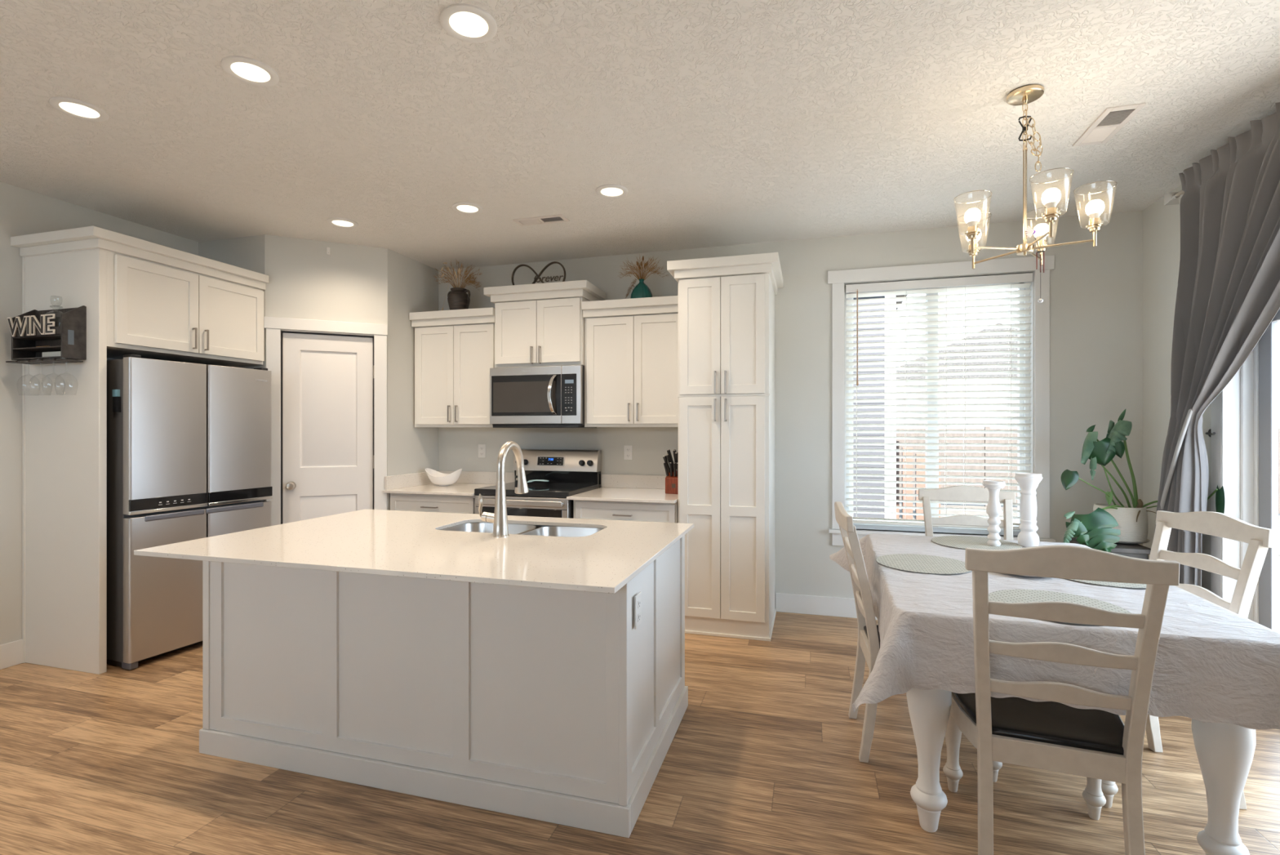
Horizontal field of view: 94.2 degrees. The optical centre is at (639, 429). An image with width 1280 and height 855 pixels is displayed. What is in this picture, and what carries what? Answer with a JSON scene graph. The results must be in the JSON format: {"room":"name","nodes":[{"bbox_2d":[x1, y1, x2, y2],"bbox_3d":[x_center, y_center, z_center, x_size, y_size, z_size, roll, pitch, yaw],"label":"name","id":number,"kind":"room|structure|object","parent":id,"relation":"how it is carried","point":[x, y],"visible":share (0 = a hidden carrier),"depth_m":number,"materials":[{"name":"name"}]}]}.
{"room":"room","nodes":[
{"label":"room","id":0,"kind":"room"},
{"bbox_2d":[0,181,198,644],"bbox_3d":[-4.165,-0.025,1.925,0.150,2.790,8.100,0,0,16],"label":"wall","id":1,"kind":"structure","parent":0,"point":[23,211],"depth_m":3.47,"materials":[{"name":"white paint"}]},
{"bbox_2d":[0,638,23,669],"bbox_3d":[-4.396,1.300,0.827,0.014,0.140,5.562,0,0,16],"label":"baseboard","id":2,"kind":"structure","parent":1,"relation":"attached to","point":[11,653],"depth_m":3.44,"materials":[{"name":"white wood"}]},
{"bbox_2d":[198,234,264,368],"bbox_3d":[-3.025,-0.025,4.462,0.640,2.790,0.094,0,0,16],"label":"wall","id":3,"kind":"structure","parent":0,"point":[244,252],"depth_m":4.39,"materials":[{"name":"white paint"}]},
{"bbox_2d":[264,234,387,510],"bbox_3d":[-2.375,-0.025,4.541,0.823,2.790,0.100,0,0,-24],"label":"wall","id":4,"kind":"structure","parent":0,"point":[349,283],"depth_m":4.49,"materials":[{"name":"white paint"}]},
{"bbox_2d":[263,316,387,525],"bbox_3d":[-2.352,0.275,4.486,0.825,2.190,0.027,0,0,-24],"label":"trim","id":5,"kind":"structure","parent":4,"relation":"attached to","point":[273,325],"depth_m":4.48,"materials":[{"name":"white wood"}]},
{"bbox_2d":[280,330,373,524],"bbox_3d":[-2.358,0.322,4.513,0.633,2.097,0.145,0,0,-24],"label":"door","id":6,"kind":"structure","parent":4,"relation":"in","point":[327,380],"depth_m":4.51,"materials":[{"name":"white wood"}]},
{"bbox_2d":[387,248,438,510],"bbox_3d":[-1.935,-0.025,4.996,0.100,2.790,0.665,0,0,16],"label":"wall","id":7,"kind":"structure","parent":0,"point":[412,286],"depth_m":4.88,"materials":[{"name":"white paint"}]},
{"bbox_2d":[0,0,1279,270],"bbox_3d":[-0.958,-1.480,1.004,7.125,0.120,8.400,0,0,16],"label":"ceiling","id":8,"kind":"structure","parent":0,"point":[722,122],"depth_m":2.63,"materials":[{"name":"white paint"}]},
{"bbox_2d":[48,97,108,121],"bbox_3d":[-2.481,-1.415,2.634,0.192,0.010,0.192,0,0,16],"label":"recessed light","id":9,"kind":"object","parent":8,"relation":"in","point":[77,108],"visible":1,"depth_m":2.63,"materials":[{"name":"white plastic"}]},
{"bbox_2d":[221,55,279,86],"bbox_3d":[-1.542,-1.415,2.355,0.192,0.010,0.192,0,0,16],"label":"recessed light","id":10,"kind":"object","parent":8,"relation":"in","point":[245,69],"visible":1,"depth_m":2.35,"materials":[{"name":"white"}]},
{"bbox_2d":[327,217,358,228],"bbox_3d":[-2.038,-1.415,4.078,0.192,0.010,0.192,0,0,16],"label":"recessed light","id":11,"kind":"object","parent":8,"relation":"in","point":[335,221],"visible":1,"depth_m":4.07,"materials":[{"name":"white"}]},
{"bbox_2d":[451,201,483,214],"bbox_3d":[-1.104,-1.415,3.808,0.192,0.010,0.192,0,0,16],"label":"recessed light","id":12,"kind":"object","parent":8,"relation":"in","point":[469,208],"visible":1,"depth_m":3.80,"materials":[{"name":"white"}]},
{"bbox_2d":[440,4,497,43],"bbox_3d":[-0.598,-1.415,2.079,0.192,0.010,0.192,0,0,16],"label":"recessed light","id":13,"kind":"object","parent":8,"relation":"in","point":[475,24],"visible":1,"depth_m":2.07,"materials":[{"name":"white"}]},
{"bbox_2d":[512,213,569,226],"bbox_3d":[-0.669,-1.415,4.027,0.362,0.010,0.125,0,0,16],"label":"ceiling vent","id":14,"kind":"object","parent":8,"relation":"in","point":[554,218],"visible":1,"depth_m":4.02,"materials":[{"name":"white metal"}]},
{"bbox_2d":[595,184,627,198],"bbox_3d":[-0.167,-1.415,3.539,0.192,0.010,0.192,0,0,16],"label":"recessed light","id":15,"kind":"object","parent":8,"relation":"in","point":[608,191],"visible":1,"depth_m":3.53,"materials":[{"name":"white plastic"}]},
{"bbox_2d":[954,84,1117,269],"bbox_3d":[1.624,-1.077,2.490,0.586,0.687,0.573,0,0,16],"label":"chandelier","id":16,"kind":"object","parent":8,"relation":"hanging from","point":[1027,94],"visible":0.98,"depth_m":2.48,"materials":[{"name":"gold metal"}]},
{"bbox_2d":[964,225,980,239],"bbox_3d":[1.389,-0.821,2.484,0.058,0.048,0.058,0,0,16],"label":"socket","id":17,"kind":"object","parent":16,"relation":"attached to","point":[972,233],"depth_m":2.47,"materials":[{"name":"gold metal"}]},
{"bbox_2d":[966,244,981,256],"bbox_3d":[1.528,-0.821,2.724,0.058,0.048,0.058,0,0,16],"label":"socket","id":18,"kind":"object","parent":16,"relation":"attached to","point":[976,251],"depth_m":2.71,"materials":[{"name":"gold metal"}]},
{"bbox_2d":[1025,226,1044,302],"bbox_3d":[1.662,-0.694,2.503,0.090,0.319,0.024,0,0,-13],"label":"wind chime","id":19,"kind":"object","parent":16,"relation":"hanging from","point":[1029,231],"visible":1,"depth_m":2.50,"materials":[{"name":"silver metal"}]},
{"bbox_2d":[1035,240,1047,253],"bbox_3d":[1.799,-0.821,2.666,0.058,0.048,0.058,0,0,16],"label":"socket","id":20,"kind":"object","parent":16,"relation":"attached to","point":[1041,242],"depth_m":2.65,"materials":[{"name":"gold metal"}]},
{"bbox_2d":[1042,207,1060,222],"bbox_3d":[1.575,-0.821,2.277,0.058,0.048,0.058,0,0,16],"label":"socket","id":21,"kind":"object","parent":16,"relation":"attached to","point":[1051,215],"depth_m":2.26,"materials":[{"name":"gold metal"}]},
{"bbox_2d":[1085,217,1103,232],"bbox_3d":[1.828,-0.821,2.390,0.058,0.048,0.058,0,0,16],"label":"socket","id":22,"kind":"object","parent":16,"relation":"attached to","point":[1095,224],"depth_m":2.38,"materials":[{"name":"gold metal"}]},
{"bbox_2d":[1072,102,1146,146],"bbox_3d":[2.180,-1.415,2.778,0.145,0.010,0.362,0,0,16],"label":"ceiling vent","id":23,"kind":"object","parent":8,"relation":"in","point":[1112,119],"visible":1,"depth_m":2.75,"materials":[{"name":"white metal"}]},
{"bbox_2d":[0,611,1279,854],"bbox_3d":[-0.958,1.420,1.004,7.125,0.100,8.400,0,0,16],"label":"floor","id":24,"kind":"structure","parent":0,"point":[762,757],"depth_m":2.27,"materials":[{"name":"brown wood"}]},
{"bbox_2d":[10,226,268,674],"bbox_3d":[-3.170,0.127,3.880,0.680,2.487,1.100,0,0,16],"label":"tall cabinet","id":25,"kind":"object","parent":24,"relation":"on","point":[148,300],"visible":0.97,"depth_m":3.44,"materials":[{"name":"white wood"}]},
{"bbox_2d":[5,305,86,364],"bbox_3d":[-3.348,-0.538,3.353,0.443,0.320,0.132,0,0,16],"label":"wine rack","id":26,"kind":"object","parent":25,"relation":"attached to","point":[64,331],"visible":1,"depth_m":3.33,"materials":[{"name":"brown wood"}]},
{"bbox_2d":[13,333,60,340],"bbox_3d":[-3.341,-0.520,3.355,0.392,0.008,0.104,0,0,16],"label":"shelf","id":27,"kind":"object","parent":26,"relation":"attached to","point":[15,336],"depth_m":3.34,"materials":[{"name":"brown wood"}]},
{"bbox_2d":[13,345,60,351],"bbox_3d":[-3.341,-0.456,3.355,0.392,0.008,0.104,0,0,16],"label":"shelf","id":28,"kind":"object","parent":26,"relation":"attached to","point":[15,348],"depth_m":3.37,"materials":[{"name":"brown wood"}]},
{"bbox_2d":[13,355,82,359],"bbox_3d":[-3.341,-0.398,3.355,0.392,0.008,0.104,0,0,16],"label":"shelf","id":29,"kind":"object","parent":26,"relation":"attached to","point":[15,357],"depth_m":3.31,"materials":[{"name":"brown wood"}]},
{"bbox_2d":[42,351,60,356],"bbox_3d":[-3.246,-0.417,3.331,0.176,0.030,0.070,0,0,16],"label":"box","id":30,"kind":"object","parent":26,"relation":"on","point":[56,353],"visible":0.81,"depth_m":3.30,"materials":[{"name":"grey paper"}]},
{"bbox_2d":[106,354,272,669],"bbox_3d":[-3.068,0.469,3.897,0.726,1.797,0.866,0,0,21],"label":"refrigerator","id":31,"kind":"object","parent":24,"relation":"on","point":[188,444],"visible":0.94,"depth_m":3.57,"materials":[{"name":"grey metal"}]},
{"bbox_2d":[112,389,120,412],"bbox_3d":[-3.003,-0.165,3.413,0.060,0.130,0.012,0,0,21],"label":"photo magnet","id":32,"kind":"object","parent":31,"relation":"attached to","point":[116,393],"visible":1,"depth_m":3.40,"materials":[{"name":"blue"}]},
{"bbox_2d":[112,396,120,412],"bbox_3d":[-3.001,-0.144,3.412,0.055,0.089,0.012,0,0,21],"label":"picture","id":33,"kind":"object","parent":32,"relation":"attached to","point":[116,400],"depth_m":3.40,"materials":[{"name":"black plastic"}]},
{"bbox_2d":[390,493,475,513],"bbox_3d":[-1.518,0.931,4.860,0.767,0.878,0.693,0,0,16],"label":"base cabinet","id":34,"kind":"object","parent":24,"relation":"on","point":[398,501],"visible":0.25,"depth_m":4.55,"materials":[{"name":"white wood"}]},
{"bbox_2d":[383,470,515,495],"bbox_3d":[-1.516,0.426,4.849,0.783,0.127,0.713,0,0,16],"label":"countertop","id":35,"kind":"structure","parent":34,"relation":"on","point":[468,481],"depth_m":4.90,"materials":[{"name":"stone"}]},
{"bbox_2d":[425,467,462,485],"bbox_3d":[-1.647,0.396,4.994,0.323,0.144,0.196,0,0,9],"label":"bowl","id":36,"kind":"object","parent":35,"relation":"on","point":[437,477],"visible":1,"depth_m":4.94,"materials":[{"name":"white ceramic"}]},
{"bbox_2d":[199,522,688,837],"bbox_3d":[-0.815,0.931,2.740,1.908,0.878,1.002,0,0,16],"label":"kitchen island","id":37,"kind":"object","parent":24,"relation":"on","point":[548,704],"visible":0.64,"depth_m":2.25,"materials":[{"name":"white wood"}]},
{"bbox_2d":[133,508,693,593],"bbox_3d":[-0.851,0.479,2.647,1.974,0.019,1.255,0,0,16],"label":"island countertop","id":38,"kind":"structure","parent":37,"relation":"on","point":[397,543],"depth_m":2.36,"materials":[{"name":"stone"}]},
{"bbox_2d":[478,440,528,537],"bbox_3d":[-0.623,0.261,2.737,0.142,0.418,0.269,0,0,16],"label":"faucet","id":39,"kind":"object","parent":38,"relation":"on","point":[499,518],"visible":1,"depth_m":2.63,"materials":[{"name":"silver metal"}]},
{"bbox_2d":[442,522,604,537],"bbox_3d":[-0.570,0.583,2.870,0.799,0.186,0.380,0,0,16],"label":"sink","id":40,"kind":"object","parent":38,"relation":"in","point":[522,529],"visible":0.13,"depth_m":3.02,"materials":[{"name":"silver metal"}]},
{"bbox_2d":[634,591,641,629],"bbox_3d":[-0.006,0.648,2.137,0.008,0.116,0.072,0,0,16],"label":"electrical outlet","id":41,"kind":"object","parent":37,"relation":"attached to","point":[637,598],"visible":1,"depth_m":2.12,"materials":[{"name":"white plastic"}]},
{"bbox_2d":[637,611,640,622],"bbox_3d":[-0.004,0.672,2.136,0.003,0.026,0.034,0,0,16],"label":"socket","id":42,"kind":"object","parent":41,"relation":"attached to","point":[638,612],"depth_m":2.14,"materials":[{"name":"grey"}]},
{"bbox_2d":[637,598,640,608],"bbox_3d":[-0.004,0.624,2.136,0.003,0.026,0.034,0,0,16],"label":"socket","id":43,"kind":"object","parent":41,"relation":"attached to","point":[638,599],"depth_m":2.14,"materials":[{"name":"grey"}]},
{"bbox_2d":[474,448,601,518],"bbox_3d":[-0.779,0.766,4.619,0.754,1.205,0.743,0,0,16],"label":"range","id":44,"kind":"object","parent":24,"relation":"on","point":[568,472],"visible":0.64,"depth_m":4.78,"materials":[{"name":"grey metal"}]},
{"bbox_2d":[475,481,599,496],"bbox_3d":[-0.780,0.460,4.615,0.752,0.044,0.631,0,0,16],"label":"cooktop","id":45,"kind":"object","parent":44,"relation":"in","point":[535,488],"depth_m":4.41,"materials":[{"name":"black glass"}]},
{"bbox_2d":[526,479,548,482],"bbox_3d":[-0.828,0.417,4.709,0.213,0.040,0.092,0,0,8],"label":"spoon rest","id":46,"kind":"object","parent":44,"relation":"on","point":[543,480],"visible":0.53,"depth_m":4.68,"materials":[{"name":"teal"}]},
{"bbox_2d":[573,499,678,522],"bbox_3d":[-0.030,0.931,4.432,0.758,0.878,0.693,0,0,16],"label":"base cabinet","id":47,"kind":"object","parent":24,"relation":"on","point":[590,509],"visible":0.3,"depth_m":4.13,"materials":[{"name":"white wood"}]},
{"bbox_2d":[566,473,678,502],"bbox_3d":[-0.041,0.426,4.412,0.775,0.127,0.738,0,0,16],"label":"countertop","id":48,"kind":"structure","parent":47,"relation":"on","point":[615,487],"depth_m":4.54,"materials":[{"name":"stone"}]},
{"bbox_2d":[665,471,678,493],"bbox_3d":[0.268,0.388,4.405,0.120,0.164,0.137,0,0,28],"label":"knife block","id":49,"kind":"object","parent":48,"relation":"on","point":[671,482],"visible":0.54,"depth_m":4.35,"materials":[{"name":"brown wood"}]},
{"bbox_2d":[663,462,668,475],"bbox_3d":[0.193,0.289,4.373,0.047,0.105,0.021,0,0,-33],"label":"kitchen knife","id":50,"kind":"object","parent":49,"relation":"in","point":[664,463],"visible":1,"depth_m":4.37,"materials":[{"name":"black plastic"}]},
{"bbox_2d":[662,455,670,472],"bbox_3d":[0.199,0.254,4.400,0.075,0.129,0.022,0,0,-44],"label":"kitchen knife","id":51,"kind":"object","parent":49,"relation":"in","point":[664,456],"visible":0.93,"depth_m":4.39,"materials":[{"name":"black plastic"}]},
{"bbox_2d":[666,453,673,471],"bbox_3d":[0.222,0.246,4.391,0.079,0.138,0.022,0,0,-44],"label":"kitchen knife","id":52,"kind":"object","parent":49,"relation":"in","point":[668,457],"visible":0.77,"depth_m":4.37,"materials":[{"name":"black plastic"}]},
{"bbox_2d":[669,462,672,475],"bbox_3d":[0.229,0.289,4.354,0.021,0.105,0.042,0,0,28],"label":"kitchen knife","id":53,"kind":"object","parent":49,"relation":"in","point":[670,463],"visible":1,"depth_m":4.35,"materials":[{"name":"black plastic"}]},
{"bbox_2d":[666,448,676,471],"bbox_3d":[0.237,0.233,4.436,0.100,0.182,0.022,0,0,-43],"label":"kitchen knife","id":54,"kind":"object","parent":49,"relation":"in","point":[668,451],"visible":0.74,"depth_m":4.42,"materials":[{"name":"black plastic"}]},
{"bbox_2d":[672,448,676,469],"bbox_3d":[0.263,0.219,4.394,0.020,0.151,0.082,0,0,19],"label":"kitchen knife","id":55,"kind":"object","parent":49,"relation":"on","point":[674,450],"visible":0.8,"depth_m":4.37,"materials":[{"name":"black plastic"}]},
{"bbox_2d":[673,462,676,475],"bbox_3d":[0.255,0.289,4.340,0.021,0.105,0.042,0,0,28],"label":"kitchen knife","id":56,"kind":"object","parent":49,"relation":"in","point":[674,463],"visible":1,"depth_m":4.33,"materials":[{"name":"black plastic"}]},
{"bbox_2d":[675,451,678,463],"bbox_3d":[0.276,0.235,4.371,0.020,0.147,0.080,0,0,19],"label":"kitchen knife","id":57,"kind":"object","parent":49,"relation":"on","point":[676,452],"visible":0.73,"depth_m":4.35,"materials":[{"name":"black plastic"}]},
{"bbox_2d":[666,252,782,640],"bbox_3d":[0.629,0.121,4.226,0.725,2.497,0.726,0,0,16],"label":"pantry cabinet","id":58,"kind":"object","parent":24,"relation":"on","point":[726,396],"visible":0.98,"depth_m":3.92,"materials":[{"name":"white wood"}]},
{"bbox_2d":[834,501,1002,782],"bbox_3d":[1.175,0.848,2.602,0.609,1.045,0.521,0,0,13],"label":"dining chair","id":59,"kind":"object","parent":24,"relation":"on","point":[868,636],"visible":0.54,"depth_m":2.45,"materials":[{"name":"white wood"}]},
{"bbox_2d":[918,484,1015,540],"bbox_3d":[1.819,0.848,3.194,0.521,1.045,0.609,0,0,16],"label":"dining chair","id":60,"kind":"object","parent":24,"relation":"on","point":[959,492],"visible":0.17,"depth_m":3.44,"materials":[{"name":"white wood"}]},
{"bbox_2d":[942,544,1180,854],"bbox_3d":[1.305,0.848,1.936,0.521,1.045,0.609,0,0,21],"label":"dining chair","id":61,"kind":"object","parent":24,"relation":"on","point":[1097,745],"visible":0.97,"depth_m":1.74,"materials":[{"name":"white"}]},
{"bbox_2d":[906,686,1256,854],"bbox_3d":[1.570,0.984,2.525,1.040,0.772,1.540,0,0,18],"label":"dining table","id":62,"kind":"object","parent":24,"relation":"on","point":[1225,751],"visible":0.28,"depth_m":1.80,"materials":[{"name":"white wood"}]},
{"bbox_2d":[829,533,1279,728],"bbox_3d":[1.552,0.738,2.561,1.402,0.293,1.908,0,0,18],"label":"tablecloth","id":63,"kind":"object","parent":62,"relation":"on","point":[1214,663],"visible":0.54,"depth_m":1.85,"materials":[{"name":"grey fabric"}]},
{"bbox_2d":[875,553,972,573],"bbox_3d":[1.250,0.589,2.622,0.392,0.003,0.392,0,0,16],"label":"placemat","id":64,"kind":"object","parent":63,"relation":"on","point":[921,563],"visible":0.83,"depth_m":2.60,"materials":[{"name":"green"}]},
{"bbox_2d":[931,535,1022,549],"bbox_3d":[1.743,0.589,3.091,0.412,0.003,0.412,0,0,16],"label":"placemat","id":65,"kind":"object","parent":63,"relation":"on","point":[955,541],"visible":0.74,"depth_m":3.09,"materials":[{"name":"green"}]},
{"bbox_2d":[982,480,1005,546],"bbox_3d":[1.796,0.423,3.018,0.104,0.328,0.104,0,0,16],"label":"candle holder","id":66,"kind":"object","parent":65,"relation":"on","point":[993,508],"visible":1,"depth_m":3.00,"materials":[{"name":"white wood"}]},
{"bbox_2d":[1014,472,1042,546],"bbox_3d":[1.971,0.406,3.019,0.120,0.369,0.120,0,0,16],"label":"candle holder","id":67,"kind":"object","parent":63,"relation":"on","point":[1028,536],"visible":0.98,"depth_m":2.99,"materials":[{"name":"white wood"}]},
{"bbox_2d":[988,588,1131,625],"bbox_3d":[1.395,0.589,1.992,0.402,0.003,0.402,0,0,16],"label":"placemat","id":68,"kind":"object","parent":63,"relation":"on","point":[1018,595],"visible":0.47,"depth_m":2.07,"materials":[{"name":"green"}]},
{"bbox_2d":[1067,578,1146,588],"bbox_3d":[1.872,0.589,2.406,0.392,0.003,0.392,0,0,16],"label":"placemat","id":69,"kind":"object","parent":63,"relation":"on","point":[1122,584],"visible":0.21,"depth_m":2.26,"materials":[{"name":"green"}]},
{"bbox_2d":[1069,536,1151,559],"bbox_3d":[2.809,1.020,3.584,0.270,0.700,0.470,0,0,16],"label":"side table","id":70,"kind":"object","parent":24,"relation":"on","point":[1135,550],"visible":0.06,"depth_m":3.37,"materials":[{"name":"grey wood"}]},
{"bbox_2d":[1115,538,1150,543],"bbox_3d":[2.885,0.658,3.577,0.278,0.020,0.278,0,0,16],"label":"saucer","id":71,"kind":"object","parent":70,"relation":"on","point":[1148,540],"visible":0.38,"depth_m":3.45,"materials":[{"name":"beige"}]},
{"bbox_2d":[1093,502,1147,541],"bbox_3d":[2.885,0.559,3.577,0.260,0.208,0.260,0,0,16],"label":"flower pot","id":72,"kind":"object","parent":71,"relation":"on","point":[1131,530],"visible":0.7,"depth_m":3.46,"materials":[{"name":"beige ceramic"}]},
{"bbox_2d":[1061,408,1225,551],"bbox_3d":[2.818,0.291,3.403,0.680,0.833,0.414,0,0,32],"label":"monstera plant","id":73,"kind":"object","parent":72,"relation":"in","point":[1095,530],"visible":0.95,"depth_m":3.49,"materials":[{"name":"green plant"}]},
{"bbox_2d":[1101,510,1275,808],"bbox_3d":[1.980,0.848,2.372,0.609,1.045,0.521,0,0,5],"label":"dining chair","id":74,"kind":"object","parent":24,"relation":"on","point":[1260,539],"visible":0.35,"depth_m":2.28,"materials":[{"name":"white wood"}]},
{"bbox_2d":[438,210,1142,608],"bbox_3d":[0.212,-0.025,4.803,6.675,2.790,0.150,0,0,16],"label":"wall","id":75,"kind":"structure","parent":0,"point":[1096,292],"depth_m":4.39,"materials":[{"name":"white paint"}]},
{"bbox_2d":[408,306,494,426],"bbox_3d":[-1.476,-0.492,4.994,0.771,0.945,0.411,0,0,16],"label":"upper cabinet","id":76,"kind":"object","parent":75,"relation":"attached to","point":[455,348],"visible":0.88,"depth_m":4.83,"materials":[{"name":"white wood"}]},
{"bbox_2d":[447,287,470,310],"bbox_3d":[-1.518,-1.071,4.983,0.182,0.210,0.182,0,0,-19],"label":"urn","id":77,"kind":"object","parent":76,"relation":"on","point":[458,298],"visible":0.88,"depth_m":4.92,"materials":[{"name":"black ceramic"}]},
{"bbox_2d":[433,261,482,310],"bbox_3d":[-1.504,-1.206,4.963,0.490,0.442,0.146,0,0,13],"label":"dried grass","id":78,"kind":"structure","parent":77,"relation":"in","point":[471,281],"depth_m":4.97,"materials":[{"name":"brown plant"}]},
{"bbox_2d":[478,444,485,457],"bbox_3d":[-1.376,0.185,5.177,0.072,0.116,0.008,0,0,16],"label":"electrical outlet","id":79,"kind":"object","parent":75,"relation":"attached to","point":[482,447],"visible":1,"depth_m":5.17,"materials":[{"name":"white plastic"}]},
{"bbox_2d":[484,280,606,367],"bbox_3d":[-0.751,-0.804,4.765,0.860,0.624,0.451,0,0,16],"label":"upper cabinet","id":80,"kind":"object","parent":75,"relation":"attached to","point":[536,324],"visible":0.98,"depth_m":4.58,"materials":[{"name":"white wood"}]},
{"bbox_2d":[511,261,565,284],"bbox_3d":[-0.820,-1.233,4.797,0.478,0.224,0.037,0,0,16],"label":"sign","id":81,"kind":"object","parent":80,"relation":"attached to","point":[535,277],"visible":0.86,"depth_m":4.78,"materials":[{"name":"brown metal"}]},
{"bbox_2d":[489,364,596,427],"bbox_3d":[-0.764,-0.252,4.753,0.770,0.473,0.478,0,0,16],"label":"microwave","id":82,"kind":"object","parent":80,"relation":"attached to","point":[545,396],"visible":0.98,"depth_m":4.57,"materials":[{"name":"silver metal"}]},
{"bbox_2d":[623,444,632,459],"bbox_3d":[-0.096,0.185,4.809,0.072,0.116,0.008,0,0,16],"label":"electrical outlet","id":83,"kind":"object","parent":75,"relation":"attached to","point":[628,449],"visible":1,"depth_m":4.81,"materials":[{"name":"white plastic"}]},
{"bbox_2d":[581,295,678,426],"bbox_3d":[-0.004,-0.492,4.571,0.796,0.945,0.411,0,0,16],"label":"upper cabinet","id":84,"kind":"object","parent":75,"relation":"attached to","point":[631,345],"visible":0.89,"depth_m":4.42,"materials":[{"name":"white wood"}]},
{"bbox_2d":[630,279,652,298],"bbox_3d":[0.012,-1.056,4.543,0.172,0.180,0.172,0,0,16],"label":"vase","id":85,"kind":"object","parent":84,"relation":"on","point":[641,290],"visible":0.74,"depth_m":4.48,"materials":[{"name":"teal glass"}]},
{"bbox_2d":[619,256,669,297],"bbox_3d":[0.018,-1.168,4.527,0.408,0.337,0.122,0,0,16],"label":"dried grass","id":86,"kind":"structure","parent":85,"relation":"in","point":[638,270],"depth_m":4.53,"materials":[{"name":"brown plant"}]},
{"bbox_2d":[601,473,666,488],"bbox_3d":[0.058,0.416,4.757,0.775,0.107,0.020,0,0,16],"label":"backsplash","id":87,"kind":"structure","parent":75,"relation":"attached to","point":[626,481],"depth_m":4.78,"materials":[{"name":"stone"}]},
{"bbox_2d":[775,592,877,619],"bbox_3d":[2.138,1.300,4.165,2.320,0.140,0.014,0,0,16],"label":"baseboard","id":88,"kind":"structure","parent":75,"relation":"attached to","point":[784,602],"depth_m":4.40,"materials":[{"name":"white wood"}]},
{"bbox_2d":[844,281,1030,535],"bbox_3d":[2.103,-0.170,4.270,1.210,1.800,0.070,0,0,16],"label":"window","id":89,"kind":"structure","parent":75,"relation":"in","point":[858,526],"depth_m":4.24,"materials":[{"name":"white plastic"}]},
{"bbox_2d":[845,272,1032,529],"bbox_3d":[2.083,-0.190,4.199,1.194,1.740,0.076,0,0,16],"label":"window blind","id":90,"kind":"object","parent":89,"relation":"attached to","point":[1016,277],"visible":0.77,"depth_m":4.20,"materials":[{"name":"white plastic"}]},
{"bbox_2d":[844,271,1033,472],"bbox_3d":[2.087,-0.170,4.213,1.210,1.800,0.050,0,0,16],"label":"lining","id":91,"kind":"object","parent":75,"relation":"attached to","point":[1032,283],"visible":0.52,"depth_m":4.05,"materials":[{"name":"white wood"}]},
{"bbox_2d":[827,255,1055,545],"bbox_3d":[2.079,-0.158,4.191,1.442,2.012,0.095,0,0,16],"label":"trim","id":92,"kind":"structure","parent":75,"relation":"attached to","point":[837,278],"depth_m":4.12,"materials":[{"name":"white wood"}]},
{"bbox_2d":[1142,185,1210,591],"bbox_3d":[2.250,-0.025,0.082,0.150,2.790,8.100,0,0,16],"label":"wall","id":93,"kind":"structure","parent":0,"point":[1161,223],"depth_m":3.68,"materials":[{"name":"white paint"}]},
{"bbox_2d":[1164,190,1184,205],"bbox_3d":[2.680,-1.302,2.109,0.148,0.071,2.635,0,0,16],"label":"curtain rod","id":94,"kind":"object","parent":93,"relation":"attached to","point":[1173,197],"visible":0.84,"depth_m":3.34,"materials":[{"name":"silver metal"}]},
{"bbox_2d":[1155,102,1279,586],"bbox_3d":[2.772,-0.068,2.647,0.163,2.636,1.621,0,0,16],"label":"curtain","id":95,"kind":"object","parent":94,"relation":"hanging from","point":[1228,294],"visible":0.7,"depth_m":2.92,"materials":[{"name":"grey fabric"}]},
{"bbox_2d":[1204,428,1215,436],"bbox_3d":[2.993,0.018,3.121,0.038,0.044,0.226,0,0,43],"label":"curtain hook","id":96,"kind":"object","parent":93,"relation":"attached to","point":[1208,433],"visible":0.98,"depth_m":3.14,"materials":[{"name":"black metal"}]},
{"bbox_2d":[1210,348,1253,621],"bbox_3d":[2.785,0.090,2.082,0.126,2.560,2.260,0,0,16],"label":"trim","id":97,"kind":"structure","parent":93,"relation":"attached to","point":[1232,411],"depth_m":3.06,"materials":[{"name":"white paint"}]},
{"bbox_2d":[1253,308,1279,631],"bbox_3d":[2.867,0.140,2.058,0.075,2.460,2.040,0,0,16],"label":"door","id":98,"kind":"structure","parent":93,"relation":"in","point":[1266,350],"depth_m":2.94,"materials":[{"name":"white glass"}]},
{"label":"outside","id":99,"kind":"structure","parent":0,"visible":0},
{"bbox_2d":[899,502,1279,571],"bbox_3d":[2.762,1.820,9.611,80.000,0.200,100.000,0,0,16],"label":"ground","id":100,"kind":"structure","parent":99,"point":[948,505],"depth_m":12.49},
{"bbox_2d":[853,294,907,518],"bbox_3d":[1.720,-0.970,11.419,6.000,5.400,5.700,0,0,16],"label":"house","id":101,"kind":"structure","parent":100,"relation":"on","point":[888,453],"depth_m":8.40,"materials":[{"name":"grey"}]},
{"bbox_2d":[895,440,940,519],"bbox_3d":[5.250,0.970,11.393,0.900,1.500,0.100,0,0,16],"label":"fence","id":102,"kind":"object","parent":100,"relation":"on","point":[907,460],"visible":0.39,"depth_m":11.37,"materials":[{"name":"brown"}]},
{"bbox_2d":[895,322,1017,428],"bbox_3d":[13.139,-0.970,23.277,9.000,5.400,6.000,0,0,16],"label":"house","id":103,"kind":"structure","parent":100,"relation":"on","point":[999,329],"depth_m":20.62,"materials":[{"name":"grey"}]},
{"bbox_2d":[895,426,1279,513],"bbox_3d":[9.733,0.805,12.779,8.150,1.850,0.100,0,0,16],"label":"fence","id":104,"kind":"object","parent":100,"relation":"on","point":[951,441],"visible":0.05,"depth_m":13.41,"materials":[{"name":"wood"}]},
{"bbox_2d":[1278,539,1279,555],"bbox_3d":[3.557,1.712,8.758,26.000,0.015,4.400,0,0,16],"label":"gravel bed","id":105,"kind":"object","parent":100,"relation":"on","point":[1278,540],"visible":0.02,"depth_m":8.58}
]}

